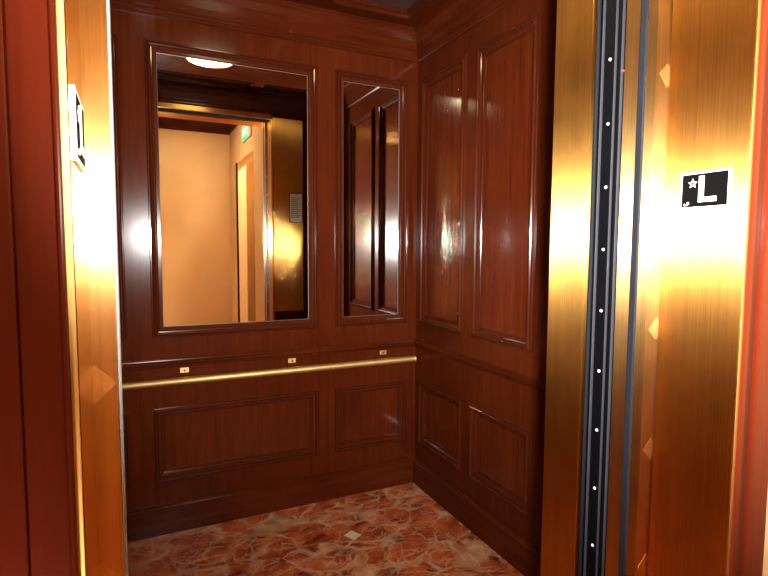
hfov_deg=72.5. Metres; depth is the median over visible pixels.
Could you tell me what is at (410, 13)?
ceiling
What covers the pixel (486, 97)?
wall
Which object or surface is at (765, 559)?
wall
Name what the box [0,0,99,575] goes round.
door frame
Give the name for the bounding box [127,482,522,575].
floor
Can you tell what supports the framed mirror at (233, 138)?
attached to the wall at (188, 441)
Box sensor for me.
[578,0,626,575]
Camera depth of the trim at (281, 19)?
2.83 m
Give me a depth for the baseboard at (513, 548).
2.71 m
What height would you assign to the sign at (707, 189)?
0.084 m
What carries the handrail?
attached to the wall at (188, 441)
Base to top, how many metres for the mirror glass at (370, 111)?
1.370 m
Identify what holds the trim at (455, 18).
attached to the wall at (486, 97)
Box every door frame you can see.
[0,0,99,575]
[647,0,767,575]
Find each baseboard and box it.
[126,457,413,542]
[413,457,540,575]
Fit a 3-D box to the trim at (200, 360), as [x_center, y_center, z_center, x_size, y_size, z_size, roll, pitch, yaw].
[-0.778,0.379,2.860,2.177,0.044,0.023,-2,5,-25]
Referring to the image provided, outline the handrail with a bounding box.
[122,350,415,390]
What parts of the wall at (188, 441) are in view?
panel moulding, panel moulding, panel moulding, panel, panel, panel moulding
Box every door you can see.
[79,0,127,575]
[605,0,672,575]
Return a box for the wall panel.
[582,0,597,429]
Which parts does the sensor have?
plate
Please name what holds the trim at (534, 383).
attached to the wall at (486, 97)
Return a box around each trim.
[110,0,417,62]
[122,339,414,370]
[414,339,545,391]
[415,0,515,62]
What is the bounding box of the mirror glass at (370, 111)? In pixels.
[343,82,398,316]
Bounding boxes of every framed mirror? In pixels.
[144,38,317,338]
[335,69,408,326]
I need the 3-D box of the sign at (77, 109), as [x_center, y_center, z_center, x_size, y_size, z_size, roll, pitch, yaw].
[-0.374,-0.191,0.643,0.006,0.084,0.114,-2,5,-25]
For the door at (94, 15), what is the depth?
0.76 m
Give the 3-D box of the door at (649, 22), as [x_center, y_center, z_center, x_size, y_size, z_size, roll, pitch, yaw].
[0.878,0.070,1.427,0.604,2.644,0.090,-2,5,-25]
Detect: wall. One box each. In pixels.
[110,8,417,510]
[414,0,556,550]
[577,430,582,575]
[762,494,767,575]
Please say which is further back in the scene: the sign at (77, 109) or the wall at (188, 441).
the wall at (188, 441)
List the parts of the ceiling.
moulding, panel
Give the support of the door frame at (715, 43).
attached to the wall
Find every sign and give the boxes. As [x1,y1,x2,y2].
[71,85,85,172]
[679,167,732,209]
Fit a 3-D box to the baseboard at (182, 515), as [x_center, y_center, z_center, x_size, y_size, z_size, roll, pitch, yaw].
[-0.782,1.201,2.919,2.177,0.160,0.028,-2,5,-25]
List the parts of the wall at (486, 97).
panel moulding, panel, panel moulding, panel, panel moulding, panel, panel moulding, panel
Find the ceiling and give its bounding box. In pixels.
[286,0,449,27]
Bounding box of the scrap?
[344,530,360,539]

